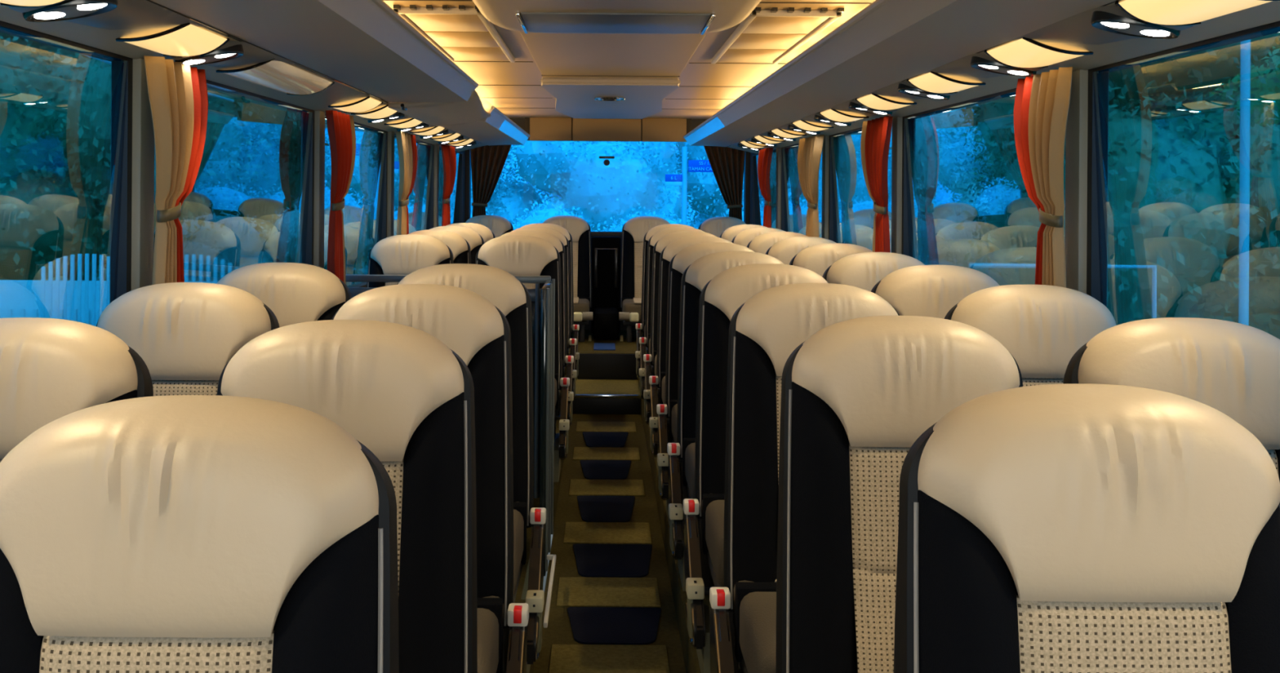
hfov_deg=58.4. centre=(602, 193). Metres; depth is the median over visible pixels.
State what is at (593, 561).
mat
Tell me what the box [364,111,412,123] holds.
light
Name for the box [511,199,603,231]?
shrub
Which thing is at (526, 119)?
wall
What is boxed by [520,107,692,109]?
trim
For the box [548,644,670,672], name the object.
step
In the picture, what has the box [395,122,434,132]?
light
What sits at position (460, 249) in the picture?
seat
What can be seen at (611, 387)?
step
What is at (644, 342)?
seat
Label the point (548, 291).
guard
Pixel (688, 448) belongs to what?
cushion
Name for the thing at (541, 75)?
trim
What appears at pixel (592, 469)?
mat
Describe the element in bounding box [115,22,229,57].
light
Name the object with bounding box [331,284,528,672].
seat
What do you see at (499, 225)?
seat
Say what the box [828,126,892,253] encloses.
window
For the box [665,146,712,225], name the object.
street sign
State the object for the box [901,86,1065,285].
window
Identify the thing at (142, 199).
window pillar
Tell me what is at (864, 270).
seat
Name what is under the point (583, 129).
header panel
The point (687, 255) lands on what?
seat
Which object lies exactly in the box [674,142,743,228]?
tree
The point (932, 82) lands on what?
light
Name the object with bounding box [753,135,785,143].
light
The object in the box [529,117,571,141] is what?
header panel
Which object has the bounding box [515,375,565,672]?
floor
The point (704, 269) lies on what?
seat
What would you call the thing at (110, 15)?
light
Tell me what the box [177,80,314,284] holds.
window
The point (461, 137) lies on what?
light
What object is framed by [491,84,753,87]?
trim
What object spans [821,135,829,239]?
trim
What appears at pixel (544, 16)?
ceiling panel
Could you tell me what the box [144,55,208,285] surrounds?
curtain
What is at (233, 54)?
light
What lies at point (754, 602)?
cushion
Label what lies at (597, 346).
floor mat
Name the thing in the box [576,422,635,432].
carpet strip
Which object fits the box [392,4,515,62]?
ceiling light panel
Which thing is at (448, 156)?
curtain
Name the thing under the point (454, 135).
light
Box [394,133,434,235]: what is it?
window
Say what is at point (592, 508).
mat
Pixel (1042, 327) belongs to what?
seat
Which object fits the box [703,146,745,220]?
curtain
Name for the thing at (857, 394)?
seat
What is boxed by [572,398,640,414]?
trim
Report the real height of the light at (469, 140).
0.049 m
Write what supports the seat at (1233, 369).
on the floor at (691, 660)
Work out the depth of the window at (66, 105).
2.52 m
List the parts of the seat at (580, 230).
panel, cushion panel, armrest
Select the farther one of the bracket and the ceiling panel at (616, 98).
the ceiling panel at (616, 98)
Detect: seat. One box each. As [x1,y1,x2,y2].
[0,317,153,462]
[0,395,399,672]
[96,282,279,396]
[217,262,351,328]
[217,320,477,672]
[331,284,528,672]
[366,234,453,288]
[396,263,546,672]
[408,229,471,263]
[428,226,484,264]
[446,222,495,243]
[465,215,513,237]
[475,235,569,482]
[500,230,573,444]
[511,226,577,419]
[520,223,579,391]
[542,215,592,342]
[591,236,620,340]
[618,216,669,342]
[635,223,694,379]
[639,226,703,404]
[643,231,717,443]
[648,235,733,470]
[656,242,754,528]
[666,251,784,595]
[683,263,828,672]
[697,217,746,237]
[709,283,899,672]
[719,224,767,241]
[731,227,785,247]
[746,231,807,253]
[764,236,835,265]
[776,315,1022,672]
[789,243,873,276]
[822,252,924,291]
[871,265,999,319]
[893,383,1279,672]
[944,284,1116,386]
[1062,317,1279,481]
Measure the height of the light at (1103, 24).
0.061 m
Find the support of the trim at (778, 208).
attached to the wall at (751, 153)
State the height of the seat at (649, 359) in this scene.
1.110 m
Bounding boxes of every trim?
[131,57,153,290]
[313,110,324,268]
[382,0,871,4]
[386,131,394,237]
[433,144,439,227]
[453,61,773,63]
[482,97,728,99]
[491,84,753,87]
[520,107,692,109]
[541,75,679,76]
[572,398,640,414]
[574,394,639,398]
[577,354,637,380]
[775,147,781,229]
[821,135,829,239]
[891,116,902,253]
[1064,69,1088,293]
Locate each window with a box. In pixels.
[0,20,133,326]
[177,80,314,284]
[324,113,387,287]
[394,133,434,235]
[438,146,462,226]
[751,149,776,228]
[780,142,822,237]
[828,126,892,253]
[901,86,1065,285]
[1086,21,1279,339]
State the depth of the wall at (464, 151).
9.63 m
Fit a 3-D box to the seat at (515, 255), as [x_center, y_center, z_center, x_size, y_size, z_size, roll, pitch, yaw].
[-0.396,0.762,5.357,0.500,1.110,0.655,0,0,0]
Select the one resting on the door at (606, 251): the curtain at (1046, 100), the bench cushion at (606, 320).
the bench cushion at (606, 320)
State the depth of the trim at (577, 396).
7.61 m
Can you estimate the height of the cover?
0.087 m
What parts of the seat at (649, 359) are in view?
lever, label plate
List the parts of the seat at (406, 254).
panel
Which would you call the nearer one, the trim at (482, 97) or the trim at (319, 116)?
the trim at (319, 116)
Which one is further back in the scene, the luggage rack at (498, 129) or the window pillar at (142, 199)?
the luggage rack at (498, 129)
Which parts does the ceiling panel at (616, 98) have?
hatch handle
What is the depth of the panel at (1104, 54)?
2.75 m
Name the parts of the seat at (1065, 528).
panel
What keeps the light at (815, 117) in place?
attached to the panel at (1104, 54)
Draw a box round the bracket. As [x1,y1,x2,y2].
[543,555,555,628]
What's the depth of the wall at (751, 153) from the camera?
9.61 m
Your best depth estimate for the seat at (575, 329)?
7.77 m
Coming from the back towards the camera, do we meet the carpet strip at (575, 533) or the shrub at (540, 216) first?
the shrub at (540, 216)
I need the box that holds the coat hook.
[400,103,407,111]
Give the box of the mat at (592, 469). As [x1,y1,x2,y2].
[580,460,631,479]
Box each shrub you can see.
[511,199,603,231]
[601,205,697,231]
[715,204,743,221]
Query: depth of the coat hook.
4.79 m
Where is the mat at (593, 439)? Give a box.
[582,431,628,447]
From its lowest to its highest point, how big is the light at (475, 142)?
0.064 m
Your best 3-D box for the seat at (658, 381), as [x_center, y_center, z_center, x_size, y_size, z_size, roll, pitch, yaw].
[0.462,0.768,5.427,0.500,1.110,0.655,0,0,0]
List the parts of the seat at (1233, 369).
panel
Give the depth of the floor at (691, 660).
4.07 m
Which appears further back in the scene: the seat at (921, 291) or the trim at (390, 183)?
the trim at (390, 183)
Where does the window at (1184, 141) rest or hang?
in the wall at (751, 153)
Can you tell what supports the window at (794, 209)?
in the wall at (751, 153)
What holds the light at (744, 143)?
attached to the panel at (1104, 54)
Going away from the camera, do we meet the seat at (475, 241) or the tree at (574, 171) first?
the seat at (475, 241)
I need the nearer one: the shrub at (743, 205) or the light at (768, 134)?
the light at (768, 134)
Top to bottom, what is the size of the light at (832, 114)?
0.047 m
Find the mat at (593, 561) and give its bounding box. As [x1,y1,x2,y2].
[573,544,652,577]
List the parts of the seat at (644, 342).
lever, label plate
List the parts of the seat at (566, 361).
label plate, lever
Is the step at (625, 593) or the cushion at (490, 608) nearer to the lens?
the cushion at (490, 608)
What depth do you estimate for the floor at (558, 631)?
4.74 m
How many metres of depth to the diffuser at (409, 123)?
5.87 m
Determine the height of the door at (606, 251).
0.800 m
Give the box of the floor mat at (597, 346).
[593,342,615,351]
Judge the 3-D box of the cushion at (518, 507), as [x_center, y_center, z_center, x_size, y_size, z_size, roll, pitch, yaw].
[-0.421,0.935,3.030,0.410,0.145,0.520,0,0,0]
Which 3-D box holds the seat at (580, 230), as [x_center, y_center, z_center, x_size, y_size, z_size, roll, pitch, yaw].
[-0.304,0.738,9.037,0.462,1.110,0.692,0,0,0]
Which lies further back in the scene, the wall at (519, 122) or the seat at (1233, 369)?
the wall at (519, 122)
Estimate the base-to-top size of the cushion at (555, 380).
0.145 m
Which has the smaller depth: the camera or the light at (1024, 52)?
the light at (1024, 52)
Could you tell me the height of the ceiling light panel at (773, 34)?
0.022 m
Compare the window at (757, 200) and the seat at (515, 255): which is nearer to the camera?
the seat at (515, 255)
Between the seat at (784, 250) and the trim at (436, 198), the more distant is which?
the trim at (436, 198)
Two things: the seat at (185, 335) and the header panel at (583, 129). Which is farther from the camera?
the header panel at (583, 129)
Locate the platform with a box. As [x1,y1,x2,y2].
[564,329,647,380]
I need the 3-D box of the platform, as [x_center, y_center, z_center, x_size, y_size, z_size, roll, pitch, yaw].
[0.028,1.340,9.000,2.415,0.360,1.400,0,0,0]
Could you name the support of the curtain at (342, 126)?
hanging from the panel at (340, 93)
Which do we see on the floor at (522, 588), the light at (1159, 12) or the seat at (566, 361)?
the seat at (566, 361)
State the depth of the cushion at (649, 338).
6.89 m
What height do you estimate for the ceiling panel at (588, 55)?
0.019 m
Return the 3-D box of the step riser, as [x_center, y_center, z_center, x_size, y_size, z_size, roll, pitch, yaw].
[0.040,1.467,3.885,0.330,0.006,0.320,0,0,0]
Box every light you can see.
[0,0,67,7]
[8,0,205,30]
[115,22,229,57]
[166,40,294,68]
[216,58,334,95]
[328,96,382,112]
[351,104,397,119]
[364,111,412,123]
[383,117,422,128]
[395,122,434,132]
[409,126,445,135]
[418,128,457,138]
[429,132,461,141]
[436,134,471,144]
[446,137,474,146]
[452,140,482,148]
[731,142,763,150]
[739,140,768,148]
[742,137,777,146]
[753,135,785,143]
[757,131,797,141]
[770,128,806,138]
[774,123,822,134]
[791,120,833,131]
[799,113,854,126]
[818,108,869,122]
[826,99,896,115]
[855,93,916,111]
[866,80,955,99]
[906,71,986,93]
[922,53,1044,78]
[984,36,1093,68]
[1009,5,1192,44]
[1115,0,1279,26]
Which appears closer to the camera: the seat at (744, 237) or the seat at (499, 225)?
the seat at (744, 237)
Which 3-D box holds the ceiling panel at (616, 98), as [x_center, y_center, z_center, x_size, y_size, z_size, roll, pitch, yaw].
[0.039,-0.586,7.425,0.740,0.056,2.750,0,0,0]
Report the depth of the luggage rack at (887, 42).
3.19 m
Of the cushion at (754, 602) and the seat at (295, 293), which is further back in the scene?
the seat at (295, 293)
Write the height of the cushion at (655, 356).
0.145 m
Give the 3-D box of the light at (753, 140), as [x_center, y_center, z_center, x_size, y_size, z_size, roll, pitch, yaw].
[1.063,-0.345,7.870,0.188,0.061,0.601,0,0,-6]
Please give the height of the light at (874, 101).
0.047 m
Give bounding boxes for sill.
[591,231,622,238]
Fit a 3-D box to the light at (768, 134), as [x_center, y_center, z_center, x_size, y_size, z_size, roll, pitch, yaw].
[1.063,-0.345,7.105,0.188,0.061,0.601,0,0,-6]
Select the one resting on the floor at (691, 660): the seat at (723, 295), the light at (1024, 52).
the seat at (723, 295)
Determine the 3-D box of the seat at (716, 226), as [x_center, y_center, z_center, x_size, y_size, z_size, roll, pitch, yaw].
[0.980,0.747,9.058,0.444,1.110,0.636,0,0,0]
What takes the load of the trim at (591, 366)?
attached to the platform
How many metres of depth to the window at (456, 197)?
9.24 m
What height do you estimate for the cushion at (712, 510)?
0.145 m
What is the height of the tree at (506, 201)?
6.798 m
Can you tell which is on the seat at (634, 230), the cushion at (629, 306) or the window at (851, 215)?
the cushion at (629, 306)
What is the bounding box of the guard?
[539,279,555,577]
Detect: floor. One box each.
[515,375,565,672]
[532,414,685,672]
[638,379,709,672]
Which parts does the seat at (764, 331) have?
panel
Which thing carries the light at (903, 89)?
attached to the panel at (1104, 54)
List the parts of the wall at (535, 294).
rail, panel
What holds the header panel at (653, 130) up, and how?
attached to the wall at (526, 119)
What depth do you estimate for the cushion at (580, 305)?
8.74 m
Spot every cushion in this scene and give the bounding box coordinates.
[477,595,503,672]
[513,502,524,593]
[554,378,556,409]
[573,298,589,321]
[593,307,618,340]
[622,298,641,322]
[648,337,650,354]
[654,355,657,376]
[662,376,665,404]
[671,404,677,443]
[682,442,695,498]
[701,499,724,587]
[733,580,776,672]
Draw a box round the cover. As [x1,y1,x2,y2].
[388,89,491,126]
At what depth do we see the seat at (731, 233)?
7.86 m
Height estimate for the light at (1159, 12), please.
0.047 m
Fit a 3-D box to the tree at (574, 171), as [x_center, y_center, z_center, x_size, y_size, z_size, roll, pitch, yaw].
[0.101,-0.047,33.113,4.732,6.850,6.456,0,0,-42]
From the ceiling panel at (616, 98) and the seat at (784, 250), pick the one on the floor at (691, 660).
the seat at (784, 250)
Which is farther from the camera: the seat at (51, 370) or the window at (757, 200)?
the window at (757, 200)
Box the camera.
[599,155,614,165]
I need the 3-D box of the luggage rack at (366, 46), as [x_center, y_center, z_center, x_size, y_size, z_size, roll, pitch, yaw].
[-0.729,-0.432,1.210,0.387,0.086,7.420,0,0,0]
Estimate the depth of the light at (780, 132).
6.65 m
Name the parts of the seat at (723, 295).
lever, label plate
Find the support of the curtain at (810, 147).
hanging from the panel at (1104, 54)
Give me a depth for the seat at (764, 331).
2.61 m
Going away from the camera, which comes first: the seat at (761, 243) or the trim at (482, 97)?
the seat at (761, 243)
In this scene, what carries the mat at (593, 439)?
on the floor at (558, 631)
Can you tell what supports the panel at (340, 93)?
attached to the wall at (464, 151)
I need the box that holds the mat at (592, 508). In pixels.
[577,496,635,522]
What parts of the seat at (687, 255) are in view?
lever, label plate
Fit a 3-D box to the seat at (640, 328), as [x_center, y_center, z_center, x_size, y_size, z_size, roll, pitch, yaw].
[0.461,0.768,7.662,0.500,1.110,0.655,0,0,0]
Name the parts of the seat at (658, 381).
lever, label plate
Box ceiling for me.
[383,0,875,119]
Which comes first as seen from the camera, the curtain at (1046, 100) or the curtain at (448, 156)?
the curtain at (1046, 100)
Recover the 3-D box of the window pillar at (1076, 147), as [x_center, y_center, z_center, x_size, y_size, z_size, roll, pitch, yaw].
[1.265,0.089,3.000,0.078,0.820,0.092,0,0,0]
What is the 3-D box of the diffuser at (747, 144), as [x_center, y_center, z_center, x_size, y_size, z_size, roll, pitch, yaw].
[1.080,-0.343,8.215,0.164,0.018,0.312,13,0,0]
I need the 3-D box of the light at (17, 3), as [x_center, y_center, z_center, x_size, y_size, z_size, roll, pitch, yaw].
[-1.016,-0.365,1.955,0.168,0.049,0.319,0,0,0]
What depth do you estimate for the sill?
9.67 m
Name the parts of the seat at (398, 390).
panel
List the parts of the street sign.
post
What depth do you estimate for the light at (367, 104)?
4.69 m
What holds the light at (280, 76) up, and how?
attached to the panel at (340, 93)
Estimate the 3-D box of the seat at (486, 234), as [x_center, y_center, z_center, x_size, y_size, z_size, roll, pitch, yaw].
[-0.945,0.758,7.578,0.444,1.110,0.636,0,0,0]
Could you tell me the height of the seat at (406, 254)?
1.110 m
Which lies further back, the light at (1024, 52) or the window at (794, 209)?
the window at (794, 209)
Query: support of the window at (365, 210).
in the wall at (464, 151)
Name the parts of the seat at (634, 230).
armrest, cushion panel, panel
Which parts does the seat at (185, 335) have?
panel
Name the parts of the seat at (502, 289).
label plate, lever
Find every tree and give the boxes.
[471,144,549,223]
[504,140,700,231]
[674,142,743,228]
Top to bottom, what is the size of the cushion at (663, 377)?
0.145 m
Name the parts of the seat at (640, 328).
lever, label plate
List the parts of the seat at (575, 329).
label plate, lever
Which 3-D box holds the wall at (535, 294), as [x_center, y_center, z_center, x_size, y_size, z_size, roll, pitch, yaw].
[-0.687,0.836,4.965,0.914,0.958,0.053,0,0,0]
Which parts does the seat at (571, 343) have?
lever, label plate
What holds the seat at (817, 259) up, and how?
on the floor at (691, 660)
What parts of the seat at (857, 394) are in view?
panel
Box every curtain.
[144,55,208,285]
[327,110,357,284]
[395,130,417,235]
[440,144,456,226]
[470,144,511,217]
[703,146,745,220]
[757,146,774,227]
[799,134,822,237]
[862,115,893,253]
[1017,66,1078,288]
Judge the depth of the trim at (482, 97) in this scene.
7.60 m
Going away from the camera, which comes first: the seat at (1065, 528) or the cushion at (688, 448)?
the seat at (1065, 528)
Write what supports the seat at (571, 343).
on the floor at (522, 588)
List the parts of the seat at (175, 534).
panel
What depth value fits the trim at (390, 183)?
6.24 m
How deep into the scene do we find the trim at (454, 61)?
5.50 m
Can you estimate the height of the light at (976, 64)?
0.061 m
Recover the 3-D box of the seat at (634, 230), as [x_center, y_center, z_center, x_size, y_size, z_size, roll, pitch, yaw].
[0.354,0.742,9.037,0.462,1.110,0.692,0,0,0]
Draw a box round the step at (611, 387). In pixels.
[575,379,641,411]
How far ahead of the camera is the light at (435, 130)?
6.62 m
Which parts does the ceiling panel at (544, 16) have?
flap trim, flap trim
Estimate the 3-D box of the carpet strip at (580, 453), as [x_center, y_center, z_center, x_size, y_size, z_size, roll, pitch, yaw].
[0.020,1.467,6.440,0.370,0.007,0.300,0,0,0]
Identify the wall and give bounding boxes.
[344,274,551,498]
[460,150,465,222]
[464,118,750,330]
[524,117,691,142]
[749,152,755,224]
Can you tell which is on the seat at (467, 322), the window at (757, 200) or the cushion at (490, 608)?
the cushion at (490, 608)
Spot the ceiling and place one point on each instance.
(700, 81)
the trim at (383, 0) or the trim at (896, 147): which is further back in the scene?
the trim at (896, 147)
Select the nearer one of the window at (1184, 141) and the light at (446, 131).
the window at (1184, 141)
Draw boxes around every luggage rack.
[151,0,478,102]
[443,105,530,145]
[683,0,1115,146]
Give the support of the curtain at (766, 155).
hanging from the panel at (1104, 54)
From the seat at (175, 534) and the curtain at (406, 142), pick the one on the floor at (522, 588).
the seat at (175, 534)
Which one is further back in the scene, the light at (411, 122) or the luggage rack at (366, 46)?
the light at (411, 122)
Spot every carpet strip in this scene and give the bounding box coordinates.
[563,522,652,544]
[568,479,644,496]
[573,447,639,461]
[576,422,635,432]
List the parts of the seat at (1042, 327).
panel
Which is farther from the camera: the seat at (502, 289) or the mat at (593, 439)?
the mat at (593, 439)
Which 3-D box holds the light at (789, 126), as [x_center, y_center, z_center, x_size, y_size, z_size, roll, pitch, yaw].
[1.063,-0.345,6.340,0.188,0.061,0.601,0,0,-6]
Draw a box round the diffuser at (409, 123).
[388,119,422,128]
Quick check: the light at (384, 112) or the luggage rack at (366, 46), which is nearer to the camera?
the luggage rack at (366, 46)
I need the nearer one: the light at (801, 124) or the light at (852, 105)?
the light at (852, 105)
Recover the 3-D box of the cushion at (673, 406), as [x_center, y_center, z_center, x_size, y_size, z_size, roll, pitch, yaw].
[0.487,0.941,4.625,0.410,0.145,0.520,0,0,0]
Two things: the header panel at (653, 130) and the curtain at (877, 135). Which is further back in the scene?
the header panel at (653, 130)
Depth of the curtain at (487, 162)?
9.64 m
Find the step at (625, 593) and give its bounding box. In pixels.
[556,577,660,608]
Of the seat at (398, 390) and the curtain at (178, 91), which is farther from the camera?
the curtain at (178, 91)
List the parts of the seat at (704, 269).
lever, label plate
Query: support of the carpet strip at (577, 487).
on the floor at (558, 631)
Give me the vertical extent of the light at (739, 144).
0.061 m
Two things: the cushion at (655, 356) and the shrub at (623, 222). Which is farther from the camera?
the shrub at (623, 222)
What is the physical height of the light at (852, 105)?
0.061 m
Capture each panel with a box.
[0,0,487,151]
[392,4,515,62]
[472,0,761,34]
[519,31,706,115]
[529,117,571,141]
[540,76,679,119]
[572,118,640,141]
[641,118,686,142]
[711,7,844,64]
[727,0,1279,154]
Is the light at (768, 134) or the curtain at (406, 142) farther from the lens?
the light at (768, 134)
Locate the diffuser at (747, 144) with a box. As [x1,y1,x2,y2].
[740,141,763,147]
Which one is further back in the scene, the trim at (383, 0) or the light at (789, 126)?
the light at (789, 126)

